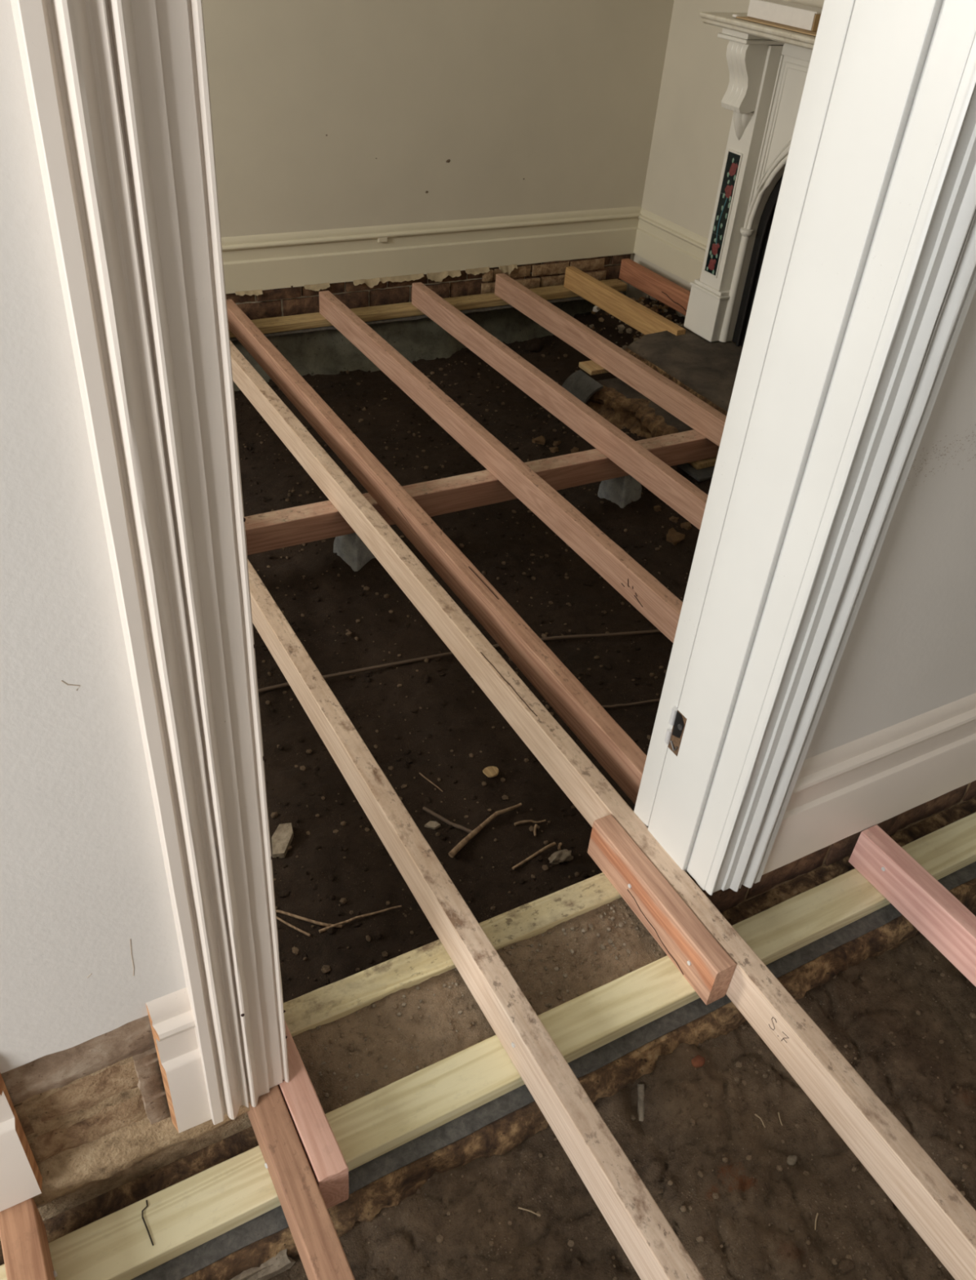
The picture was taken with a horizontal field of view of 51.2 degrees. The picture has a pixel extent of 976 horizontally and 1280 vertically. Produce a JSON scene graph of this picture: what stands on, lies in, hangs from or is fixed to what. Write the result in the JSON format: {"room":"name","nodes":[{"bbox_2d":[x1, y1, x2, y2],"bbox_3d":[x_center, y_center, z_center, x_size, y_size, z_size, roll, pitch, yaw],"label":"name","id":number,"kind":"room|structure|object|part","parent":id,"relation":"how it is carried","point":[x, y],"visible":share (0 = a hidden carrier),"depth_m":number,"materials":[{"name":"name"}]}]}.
{"room":"hallway under renovation","nodes":[
{"label":"hallway under renovation","id":0,"kind":"room"},
{"bbox_2d":[202,0,673,319],"bbox_3d":[-1.790,-2.245,3.576,5.980,3.350,0.242,-15,42,-25],"label":"wall","id":1,"kind":"structure","parent":0,"point":[326,114],"depth_m":4.52,"materials":[{"name":"paint"}]},
{"bbox_2d":[250,312,333,333],"bbox_3d":[-0.874,-1.399,4.552,0.322,0.034,0.172,-16,42,-25],"label":"plate","id":2,"kind":"object","parent":1,"relation":"on","point":[286,323],"depth_m":4.56,"materials":[{"name":"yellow wood"}]},
{"bbox_2d":[349,302,425,321],"bbox_3d":[-0.465,-1.513,4.751,0.314,0.034,0.172,-16,42,-25],"label":"plate","id":3,"kind":"object","parent":1,"relation":"on","point":[401,309],"depth_m":4.76,"materials":[{"name":"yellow wood"}]},
{"bbox_2d":[221,205,640,293],"bbox_3d":[-1.775,-1.446,4.116,5.878,0.236,0.026,-15,42,-25],"label":"baseboard","id":4,"kind":"structure","parent":1,"relation":"attached to","point":[269,261],"depth_m":4.82,"materials":[{"name":"beige paint"}]},
{"bbox_2d":[443,293,508,310],"bbox_3d":[-0.057,-1.627,4.950,0.278,0.034,0.172,-16,42,-25],"label":"plate","id":5,"kind":"object","parent":1,"relation":"on","point":[488,300],"depth_m":4.96,"materials":[{"name":"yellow wood"}]},
{"bbox_2d":[233,294,711,1003],"bbox_3d":[-0.612,-0.307,3.406,4.960,0.330,3.360,-15,42,-25],"label":"ground","id":6,"kind":"structure","parent":0,"point":[429,717],"depth_m":3.17,"materials":[{"name":"soil"}]},
{"bbox_2d":[271,822,293,857],"bbox_3d":[-0.520,0.502,2.561,0.053,0.037,0.096,11,38,8],"label":"chip","id":7,"kind":"object","parent":6,"relation":"on","point":[282,837],"visible":0.96,"depth_m":2.55,"materials":[{"name":"beige stone"}]},
{"bbox_2d":[275,915,310,936],"bbox_3d":[-0.458,0.655,2.347,0.118,0.007,0.008,22,40,20],"label":"dry twig","id":8,"kind":"object","parent":6,"relation":"on","point":[277,917],"visible":0.77,"depth_m":2.34,"materials":[{"name":"brown wood"}]},
{"bbox_2d":[275,910,342,928],"bbox_3d":[-0.431,0.650,2.370,0.187,0.017,0.018,9,38,5],"label":"dry twig","id":9,"kind":"object","parent":6,"relation":"on","point":[295,916],"visible":0.73,"depth_m":2.36,"materials":[{"name":"brown wood"}]},
{"bbox_2d":[333,533,375,571],"bbox_3d":[-0.447,-0.299,3.507,0.127,0.254,0.127,33,45,31],"label":"stump","id":10,"kind":"object","parent":6,"relation":"on","point":[350,548],"visible":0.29,"depth_m":3.44,"materials":[{"name":"grey concrete"}]},
{"bbox_2d":[318,905,401,933],"bbox_3d":[-0.298,0.649,2.385,0.201,0.011,0.011,-13,41,-22],"label":"dry twig","id":11,"kind":"object","parent":6,"relation":"on","point":[324,929],"visible":1,"depth_m":2.38,"materials":[{"name":"brown wood"}]},
{"bbox_2d":[231,290,626,391],"bbox_3d":[-1.073,-1.238,4.585,4.200,0.278,0.298,-15,42,-25],"label":"footing","id":12,"kind":"object","parent":6,"relation":"on","point":[325,352],"visible":0.28,"depth_m":4.82,"materials":[{"name":"grey concrete"}]},
{"bbox_2d":[229,291,623,341],"bbox_3d":[-0.985,-1.384,4.557,3.800,0.010,0.162,-15,42,-25],"label":"strip","id":13,"kind":"object","parent":12,"relation":"on","point":[569,299],"visible":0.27,"depth_m":4.78,"materials":[{"name":"brown wood"}]},
{"bbox_2d":[528,284,579,300],"bbox_3d":[0.333,-1.736,5.140,0.205,0.034,0.172,-16,42,-25],"label":"plate","id":14,"kind":"object","parent":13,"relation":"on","point":[552,292],"depth_m":5.15,"materials":[{"name":"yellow wood"}]},
{"bbox_2d":[600,279,626,291],"bbox_3d":[0.671,-1.831,5.306,0.115,0.034,0.170,-16,42,-25],"label":"plate","id":15,"kind":"object","parent":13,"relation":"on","point":[617,285],"depth_m":5.32,"materials":[{"name":"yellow wood"}]},
{"bbox_2d":[563,266,685,335],"bbox_3d":[0.636,-1.598,4.887,0.049,0.100,0.905,-16,42,-26],"label":"joist","id":16,"kind":"object","parent":15,"relation":"on","point":[642,319],"visible":0.86,"depth_m":4.87,"materials":[{"name":"wood"}]},
{"bbox_2d":[618,258,689,315],"bbox_3d":[0.932,-1.701,5.058,0.052,0.100,0.905,-16,42,-25],"label":"joist","id":17,"kind":"object","parent":15,"relation":"on","point":[655,286],"visible":0.6,"depth_m":5.15,"materials":[{"name":"brown wood"}]},
{"bbox_2d":[418,772,442,791],"bbox_3d":[-0.155,0.387,2.776,0.092,0.005,0.005,33,45,31],"label":"dry twig","id":18,"kind":"object","parent":6,"relation":"on","point":[420,774],"visible":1,"depth_m":2.78,"materials":[{"name":"wood"}]},
{"bbox_2d":[423,821,440,829],"bbox_3d":[-0.142,0.478,2.637,0.041,0.015,0.020,17,39,15],"label":"chip","id":19,"kind":"object","parent":6,"relation":"on","point":[432,824],"visible":1,"depth_m":2.63,"materials":[{"name":"beige stone"}]},
{"bbox_2d":[422,806,472,833],"bbox_3d":[-0.104,0.470,2.649,0.157,0.017,0.013,24,41,23],"label":"dry twig","id":20,"kind":"object","parent":6,"relation":"on","point":[425,809],"visible":1,"depth_m":2.65,"materials":[{"name":"wood"}]},
{"bbox_2d":[257,629,661,693],"bbox_3d":[0.039,0.051,3.216,1.886,0.036,0.089,-8,39,-17],"label":"cable","id":21,"kind":"object","parent":6,"relation":"on","point":[576,636],"visible":0.44,"depth_m":3.17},
{"bbox_2d":[244,429,718,555],"bbox_3d":[-0.410,-0.425,3.388,2.955,0.096,0.083,-15,42,-25],"label":"bearer","id":22,"kind":"object","parent":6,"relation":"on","point":[310,522],"visible":0.43,"depth_m":3.51,"materials":[{"name":"brown wood"}]},
{"bbox_2d":[226,299,646,804],"bbox_3d":[-0.369,-0.530,3.367,0.051,0.102,3.235,-15,42,-25],"label":"joist","id":23,"kind":"object","parent":22,"relation":"on","point":[624,761],"visible":0.98,"depth_m":2.90,"materials":[{"name":"brown wood"}]},
{"bbox_2d":[319,290,682,642],"bbox_3d":[0.028,-0.634,3.553,0.051,0.100,3.220,-15,42,-25],"label":"joist","id":24,"kind":"object","parent":22,"relation":"on","point":[656,603],"visible":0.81,"depth_m":3.41,"materials":[{"name":"brown wood"}]},
{"bbox_2d":[411,282,707,529],"bbox_3d":[0.434,-0.741,3.743,0.050,0.100,3.205,-15,42,-25],"label":"joist","id":25,"kind":"object","parent":22,"relation":"on","point":[661,480],"visible":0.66,"depth_m":3.87,"materials":[{"name":"brown wood"}]},
{"bbox_2d":[229,339,975,1279],"bbox_3d":[-0.003,0.072,2.627,0.052,0.101,5.260,-15,42,-25],"label":"joist","id":26,"kind":"object","parent":22,"relation":"on","point":[942,1217],"visible":0.89,"depth_m":2.02,"materials":[{"name":"beige wood"}]},
{"bbox_2d":[586,814,736,1004],"bbox_3d":[0.339,0.535,2.064,0.051,0.105,0.414,-15,42,-25],"label":"block","id":27,"kind":"object","parent":26,"relation":"attached to","point":[693,950],"visible":1,"depth_m":2.02,"materials":[{"name":"brown wood"}]},
{"bbox_2d":[493,273,725,446],"bbox_3d":[0.836,-0.853,3.939,0.050,0.100,3.210,-16,42,-25],"label":"joist","id":28,"kind":"object","parent":22,"relation":"on","point":[706,420],"visible":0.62,"depth_m":4.30,"materials":[{"name":"brown wood"}]},
{"bbox_2d":[448,802,521,857],"bbox_3d":[-0.008,0.482,2.637,0.029,0.032,0.275,31,44,29],"label":"dry twig","id":29,"kind":"object","parent":6,"relation":"on","point":[451,854],"visible":1,"depth_m":2.61,"materials":[{"name":"brown wood"}]},
{"bbox_2d":[482,766,498,777],"bbox_3d":[0.010,0.363,2.810,0.045,0.007,0.039,-15,42,-25],"label":"stone","id":30,"kind":"object","parent":6,"relation":"on","point":[490,771],"visible":1,"depth_m":2.81,"materials":[{"name":"brown stone"}]},
{"bbox_2d":[513,819,545,826],"bbox_3d":[0.111,0.479,2.686,0.088,0.012,0.010,-7,39,-15],"label":"dry twig","id":31,"kind":"object","parent":6,"relation":"on","point":[530,820],"visible":1,"depth_m":2.68,"materials":[{"name":"brown wood"}]},
{"bbox_2d":[511,841,555,870],"bbox_3d":[0.117,0.548,2.587,0.146,0.014,0.010,-24,46,-33],"label":"dry twig","id":32,"kind":"object","parent":6,"relation":"on","point":[553,843],"visible":1,"depth_m":2.58,"materials":[{"name":"brown wood"}]},
{"bbox_2d":[533,823,537,836],"bbox_3d":[0.124,0.498,2.671,0.010,0.010,0.037,8,37,3],"label":"dry twig","id":33,"kind":"object","parent":6,"relation":"on","point":[535,824],"visible":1,"depth_m":2.67,"materials":[{"name":"brown wood"}]},
{"bbox_2d":[531,435,545,444],"bbox_3d":[0.218,-0.861,4.417,0.062,0.047,0.050,-5,39,-13],"label":"rubble piece","id":34,"kind":"object","parent":6,"relation":"on","point":[539,440],"visible":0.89,"depth_m":4.40,"materials":[{"name":"stone"}]},
{"bbox_2d":[549,446,558,453],"bbox_3d":[0.283,-0.812,4.354,0.042,0.025,0.032,-11,40,-20],"label":"rubble piece","id":35,"kind":"object","parent":6,"relation":"on","point":[554,449],"visible":1,"depth_m":4.35,"materials":[{"name":"brown stone"}]},
{"bbox_2d":[552,440,560,445],"bbox_3d":[0.298,-0.851,4.420,0.032,0.026,0.034,20,40,18],"label":"rubble piece","id":36,"kind":"object","parent":6,"relation":"on","point":[555,442],"visible":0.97,"depth_m":4.41,"materials":[{"name":"brown stone"}]},
{"bbox_2d":[557,842,561,850],"bbox_3d":[0.185,0.534,2.633,0.010,0.009,0.025,11,38,7],"label":"dry twig","id":37,"kind":"object","parent":6,"relation":"on","point":[559,845],"visible":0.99,"depth_m":2.63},
{"bbox_2d":[547,848,573,864],"bbox_3d":[0.185,0.552,2.594,0.074,0.031,0.036,-15,42,-25],"label":"clod","id":38,"kind":"object","parent":6,"relation":"on","point":[562,855],"visible":1,"depth_m":2.58,"materials":[{"name":"stone"}]},
{"bbox_2d":[569,446,578,453],"bbox_3d":[0.367,-0.800,4.310,0.032,0.025,0.044,24,41,22],"label":"rubble piece","id":39,"kind":"object","parent":6,"relation":"on","point":[574,450],"visible":0.85,"depth_m":4.30,"materials":[{"name":"brown stone"}]},
{"bbox_2d":[592,305,598,311],"bbox_3d":[0.568,-1.696,5.225,0.060,0.046,0.052,9,38,5],"label":"chip","id":40,"kind":"object","parent":6,"relation":"on","point":[594,309],"visible":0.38,"depth_m":5.21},
{"bbox_2d":[597,475,641,508],"bbox_3d":[0.511,-0.564,3.971,0.127,0.254,0.127,33,45,31],"label":"stump","id":41,"kind":"object","parent":6,"relation":"on","point":[621,491],"visible":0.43,"depth_m":3.90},
{"bbox_2d":[600,698,659,707],"bbox_3d":[0.447,0.191,3.087,0.308,0.017,0.011,-6,39,-15],"label":"dry twig","id":42,"kind":"object","parent":6,"relation":"on","point":[656,700],"visible":0.59,"depth_m":3.08,"materials":[{"name":"brown wood"}]},
{"bbox_2d":[585,377,693,438],"bbox_3d":[0.752,-0.747,4.168,0.361,0.282,1.170,-15,42,-25],"label":"rubble","id":43,"kind":"object","parent":6,"relation":"on","point":[617,402],"visible":0.23,"depth_m":4.29,"materials":[{"name":"brick"}]},
{"bbox_2d":[561,369,603,404],"bbox_3d":[0.398,-1.065,4.400,0.100,0.128,0.180,-15,42,-25],"label":"concrete block","id":44,"kind":"object","parent":43,"relation":"on","point":[580,384],"visible":0.65,"depth_m":4.37,"materials":[{"name":"grey concrete"}]},
{"bbox_2d":[577,360,608,375],"bbox_3d":[0.483,-1.191,4.438,0.148,0.022,0.100,-15,42,-25],"label":"timber packer","id":45,"kind":"object","parent":44,"relation":"on","point":[590,366],"visible":0.56,"depth_m":4.40,"materials":[{"name":"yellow wood"}]},
{"bbox_2d":[676,462,714,481],"bbox_3d":[0.853,-0.681,4.021,0.180,0.014,0.160,-15,42,-25],"label":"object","id":46,"kind":"object","parent":43,"relation":"on","point":[705,473],"visible":0.26,"depth_m":3.97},
{"bbox_2d":[688,452,717,469],"bbox_3d":[0.860,-0.713,4.029,0.145,0.025,0.080,-15,42,-25],"label":"timber packer","id":47,"kind":"object","parent":46,"relation":"on","point":[709,462],"visible":0.31,"depth_m":3.99,"materials":[{"name":"brown wood"}]},
{"bbox_2d":[653,505,661,511],"bbox_3d":[0.651,-0.504,3.914,0.029,0.024,0.029,-23,45,-32],"label":"rubble piece","id":48,"kind":"object","parent":6,"relation":"on","point":[656,508],"visible":1,"depth_m":3.91,"materials":[{"name":"stone"}]},
{"bbox_2d":[668,515,678,522],"bbox_3d":[0.708,-0.460,3.878,0.031,0.021,0.038,-22,45,-31],"label":"rubble piece","id":49,"kind":"object","parent":6,"relation":"on","point":[672,518],"visible":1,"depth_m":3.87,"materials":[{"name":"brown stone"}]},
{"bbox_2d":[665,527,684,545],"bbox_3d":[0.700,-0.386,3.819,0.066,0.047,0.067,-17,43,-27],"label":"rubble piece","id":50,"kind":"object","parent":6,"relation":"on","point":[673,536],"visible":1,"depth_m":3.80,"materials":[{"name":"stone"}]},
{"bbox_2d":[624,327,742,452],"bbox_3d":[1.038,-0.927,4.275,0.504,0.319,1.200,-15,42,-25],"label":"hearth slab","id":51,"kind":"object","parent":6,"relation":"on","point":[706,370],"visible":0.22,"depth_m":4.33,"materials":[{"name":"grey concrete"}]},
{"bbox_2d":[683,12,815,346],"bbox_3d":[1.246,-1.511,3.788,0.290,1.222,1.510,-15,42,-25],"label":"fireplace","id":52,"kind":"object","parent":51,"relation":"on","point":[767,65],"visible":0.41,"depth_m":4.10,"materials":[{"name":"paint"}]},
{"bbox_3d":[0.980,-1.777,4.268,0.006,0.478,0.075,-15,42,-25],"label":"tile panel","id":53,"kind":"part","parent":52,"relation":"part of","materials":[{"name":"tile"}]},
{"bbox_2d":[699,12,815,49],"bbox_3d":[1.290,-1.980,3.429,0.289,0.038,1.510,-15,42,-25],"label":"shelf","id":54,"kind":"object","parent":52,"relation":"attached to","point":[731,25],"depth_m":3.69,"materials":[{"name":"white wood"}]},
{"bbox_3d":[1.336,-1.619,3.763,0.024,0.494,1.032,-15,42,-25],"label":"arch moulding","id":55,"kind":"part","parent":52,"relation":"part of","materials":[{"name":"paint"}]},
{"bbox_2d":[735,16,816,35],"bbox_3d":[1.174,-2.136,3.583,0.208,0.004,0.695,-15,42,-25],"label":"cardboard sheet","id":56,"kind":"object","parent":52,"relation":"on","point":[746,18],"visible":0.24,"depth_m":3.64,"materials":[{"name":"brown cardboard"}]},
{"bbox_2d":[746,0,822,31],"bbox_3d":[1.103,-2.259,3.683,0.132,0.058,0.349,-15,42,-25],"label":"storage box","id":57,"kind":"object","parent":56,"relation":"on","point":[793,15],"visible":0.84,"depth_m":3.64,"materials":[{"name":"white cardboard"}]},
{"bbox_3d":[1.107,-2.280,3.668,0.128,0.006,0.349,-15,42,-25],"label":"lid","id":58,"kind":"part","parent":57,"relation":"part of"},
{"bbox_2d":[680,521,691,529],"bbox_3d":[0.750,-0.429,3.844,0.043,0.030,0.035,33,45,31],"label":"rubble piece","id":59,"kind":"object","parent":6,"relation":"on","point":[686,525],"visible":0.98,"depth_m":3.83,"materials":[{"name":"stone"}]},
{"bbox_2d":[0,796,975,1279],"bbox_3d":[0.174,0.788,2.099,4.900,0.273,0.425,-15,42,-25],"label":"ledge","id":60,"kind":"structure","parent":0,"point":[500,1136],"depth_m":1.79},
{"bbox_2d":[0,1072,42,1211],"bbox_3d":[-1.412,0.879,1.019,1.771,0.346,0.026,-15,42,-25],"label":"baseboard","id":61,"kind":"structure","parent":60,"relation":"attached to","point":[20,1176],"depth_m":1.42,"materials":[{"name":"paint"}]},
{"bbox_2d":[10,0,288,1124],"bbox_3d":[-0.299,-0.080,1.006,0.133,2.059,0.038,-15,42,-25],"label":"door frame","id":62,"kind":"structure","parent":60,"relation":"attached to","point":[118,91],"depth_m":0.92,"materials":[{"name":"paint"}]},
{"bbox_2d":[146,987,211,1133],"bbox_3d":[-0.449,0.625,1.496,0.057,0.325,0.025,-15,42,-25],"label":"baseboard","id":63,"kind":"structure","parent":60,"relation":"attached to","point":[172,1023],"depth_m":1.48,"materials":[{"name":"paint"}]},
{"bbox_2d":[283,939,455,1036],"bbox_3d":[-0.224,0.667,1.934,0.332,0.034,0.075,-15,42,-25],"label":"plate","id":64,"kind":"object","parent":60,"relation":"on","point":[333,1002],"depth_m":1.92,"materials":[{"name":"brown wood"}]},
{"bbox_2d":[292,897,666,1114],"bbox_3d":[0.022,0.676,1.958,0.898,0.030,0.167,-15,42,-25],"label":"ground","id":65,"kind":"structure","parent":60,"relation":"on","point":[345,1060],"depth_m":1.92,"materials":[{"name":"soil"}]},
{"bbox_2d":[0,0,975,1240],"bbox_3d":[-0.068,-0.435,1.050,5.980,2.895,0.223,-15,42,-25],"label":"wall","id":66,"kind":"structure","parent":60,"relation":"on","point":[88,935],"depth_m":1.24,"materials":[{"name":"paint"}]},
{"bbox_2d":[633,0,975,890],"bbox_3d":[0.072,-0.270,1.316,0.905,2.078,0.236,-15,42,-25],"label":"door jamb","id":67,"kind":"structure","parent":66,"relation":"attached to","point":[883,77],"depth_m":1.47,"materials":[{"name":"paint"}]},
{"bbox_3d":[0.366,0.167,1.961,0.001,0.061,0.029,-15,42,-25],"label":"plate","id":68,"kind":"part","parent":67,"relation":"part of","materials":[{"name":"black metal"}]},
{"bbox_2d":[478,872,621,950],"bbox_3d":[0.131,0.570,2.105,0.303,0.034,0.077,-15,42,-25],"label":"plate","id":69,"kind":"object","parent":60,"relation":"on","point":[533,918],"depth_m":2.09,"materials":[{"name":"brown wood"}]},
{"bbox_2d":[130,861,975,1279],"bbox_3d":[0.275,0.719,1.970,4.300,0.005,0.142,-15,42,-25],"label":"strip","id":70,"kind":"object","parent":60,"relation":"on","point":[273,1221],"visible":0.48,"depth_m":1.79,"materials":[{"name":"grey metal"}]},
{"bbox_2d":[48,1145,280,1279],"bbox_3d":[-0.495,0.914,1.581,0.327,0.038,0.106,-15,42,-25],"label":"plate","id":71,"kind":"object","parent":70,"relation":"on","point":[197,1209],"depth_m":1.57,"materials":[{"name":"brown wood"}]},
{"bbox_2d":[0,1197,57,1279],"bbox_3d":[-0.265,1.356,0.917,0.054,0.100,1.768,-15,42,-25],"label":"joist","id":72,"kind":"object","parent":71,"relation":"on","point":[23,1233],"visible":1,"depth_m":1.45,"materials":[{"name":"brown wood"}]},
{"bbox_2d":[142,1200,153,1245],"bbox_3d":[-0.524,0.896,1.566,0.011,0.004,0.071,-11,40,-20],"label":"wire","id":73,"kind":"object","parent":71,"relation":"on","point":[144,1220],"visible":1,"depth_m":1.56,"materials":[{"name":"grey metal"}]},
{"bbox_2d":[247,1084,355,1279],"bbox_3d":[-0.391,0.738,1.709,0.054,0.100,3.650,-15,42,-25],"label":"joist","id":74,"kind":"object","parent":71,"relation":"on","point":[320,1250],"visible":0.16,"depth_m":1.53,"materials":[{"name":"brown wood"}]},
{"bbox_2d":[277,1021,348,1208],"bbox_3d":[-0.339,0.736,1.721,0.048,0.105,0.422,-15,42,-25],"label":"block","id":75,"kind":"object","parent":74,"relation":"attached to","point":[329,1167],"visible":0.38,"depth_m":1.60,"materials":[{"name":"brown wood"}]},
{"bbox_2d":[324,1035,524,1171],"bbox_3d":[-0.107,0.807,1.770,0.332,0.038,0.106,-15,42,-25],"label":"plate","id":76,"kind":"object","parent":70,"relation":"on","point":[378,1122],"depth_m":1.76,"materials":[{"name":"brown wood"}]},
{"bbox_2d":[537,955,699,1062],"bbox_3d":[0.248,0.709,1.941,0.303,0.038,0.106,-15,42,-25],"label":"plate","id":77,"kind":"object","parent":70,"relation":"on","point":[601,1015],"depth_m":1.93,"materials":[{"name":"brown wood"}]},
{"bbox_2d":[247,559,704,1279],"bbox_3d":[-0.384,0.184,2.433,0.053,0.100,5.240,-15,42,-25],"label":"joist","id":78,"kind":"object","parent":77,"relation":"on","point":[651,1245],"visible":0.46,"depth_m":1.85,"materials":[{"name":"beige wood"}]},
{"bbox_2d":[731,868,889,965],"bbox_3d":[0.679,0.590,2.149,0.351,0.038,0.106,-15,42,-25],"label":"plate","id":79,"kind":"object","parent":60,"relation":"on","point":[773,933],"depth_m":2.14,"materials":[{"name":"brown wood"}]},
{"bbox_2d":[704,34,975,895],"bbox_3d":[0.571,-0.319,1.428,0.118,2.061,0.038,-15,42,-25],"label":"door frame","id":80,"kind":"structure","parent":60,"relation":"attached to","point":[935,288],"depth_m":1.49,"materials":[{"name":"paint"}]},
{"bbox_2d":[761,693,975,875],"bbox_3d":[1.409,0.127,2.408,1.964,0.297,0.025,-15,42,-25],"label":"baseboard","id":81,"kind":"structure","parent":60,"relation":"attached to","point":[839,793],"depth_m":2.10,"materials":[{"name":"paint"}]},
{"bbox_2d":[900,812,975,879],"bbox_3d":[1.068,0.483,2.338,0.250,0.038,0.106,-15,42,-25],"label":"plate","id":82,"kind":"object","parent":60,"relation":"on","point":[943,851],"depth_m":2.32,"materials":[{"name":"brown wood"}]},
{"bbox_2d":[848,824,975,986],"bbox_3d":[1.245,0.942,1.646,0.052,0.100,1.762,-15,42,-25],"label":"joist","id":83,"kind":"object","parent":82,"relation":"on","point":[944,922],"visible":1,"depth_m":2.11,"materials":[{"name":"wood"}]},
{"bbox_2d":[267,911,975,1279],"bbox_3d":[0.420,1.296,1.407,3.700,0.160,1.435,-15,42,-25],"label":"ground","id":84,"kind":"structure","parent":0,"point":[903,1017],"depth_m":1.82,"materials":[{"name":"soil"}]},
{"bbox_2d":[230,1248,295,1279],"bbox_3d":[-0.393,1.004,1.613,0.185,0.056,0.068,-15,42,-25],"label":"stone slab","id":85,"kind":"object","parent":84,"relation":"on","point":[281,1263],"visible":0.44,"depth_m":1.61,"materials":[{"name":"grey stone"}]},
{"bbox_2d":[517,1207,540,1215],"bbox_3d":[0.070,0.971,1.732,0.039,0.010,0.003,10,38,7],"label":"straw","id":86,"kind":"object","parent":84,"relation":"on","point":[521,1208],"visible":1,"depth_m":1.73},
{"bbox_2d":[636,1083,644,1121],"bbox_3d":[0.289,0.871,1.920,0.017,0.043,0.065,5,37,-1],"label":"pipe stub","id":87,"kind":"object","parent":84,"relation":"on","point":[641,1091],"visible":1,"depth_m":1.92,"materials":[{"name":"metal"}]},
{"bbox_2d":[690,1054,704,1067],"bbox_3d":[0.399,0.802,1.938,0.030,0.016,0.021,-15,42,-25],"label":"pebble","id":88,"kind":"object","parent":84,"relation":"on","point":[697,1061],"visible":1,"depth_m":1.93,"materials":[{"name":"brown stone"}]},
{"bbox_2d":[754,1113,764,1127],"bbox_3d":[0.506,0.894,1.897,0.004,0.010,0.027,-25,47,-34],"label":"straw","id":89,"kind":"object","parent":84,"relation":"on","point":[756,1115],"visible":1,"depth_m":1.90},
{"bbox_2d":[786,1155,796,1165],"bbox_3d":[0.556,0.952,1.865,0.025,0.011,0.016,-15,42,-25],"label":"pebble","id":90,"kind":"object","parent":84,"relation":"on","point":[790,1160],"visible":1,"depth_m":1.86,"materials":[{"name":"stone"}]},
{"bbox_2d":[813,1213,817,1230],"bbox_3d":[0.569,1.009,1.770,0.004,0.004,0.029,17,39,15],"label":"straw","id":91,"kind":"object","parent":84,"relation":"on","point":[816,1213],"visible":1,"depth_m":1.77,"materials":[{"name":"beige plant"}]},
{"bbox_2d":[836,1257,853,1274],"bbox_3d":[0.598,1.048,1.707,0.034,0.016,0.021,-15,42,-25],"label":"pebble","id":92,"kind":"object","parent":84,"relation":"on","point":[845,1265],"visible":1,"depth_m":1.70,"materials":[{"name":"stone"}]},
{"bbox_2d":[626,0,749,317],"bbox_3d":[2.739,-0.854,2.321,0.200,3.350,7.450,-15,42,-25],"label":"wall","id":93,"kind":"structure","parent":0,"point":[691,127],"depth_m":4.84,"materials":[{"name":"paint"}]},
{"bbox_2d":[632,208,707,282],"bbox_3d":[1.016,-1.878,5.027,0.026,0.222,0.988,-15,42,-25],"label":"baseboard","id":94,"kind":"structure","parent":93,"relation":"attached to","point":[670,246],"depth_m":5.15,"materials":[{"name":"beige paint"}]},
{"bbox_2d":[730,0,823,347],"bbox_3d":[1.535,-1.999,3.584,0.278,3.250,1.315,-15,42,-25],"label":"wall","id":95,"kind":"structure","parent":0,"point":[815,3],"depth_m":3.77,"materials":[{"name":"paint"}]}
]}

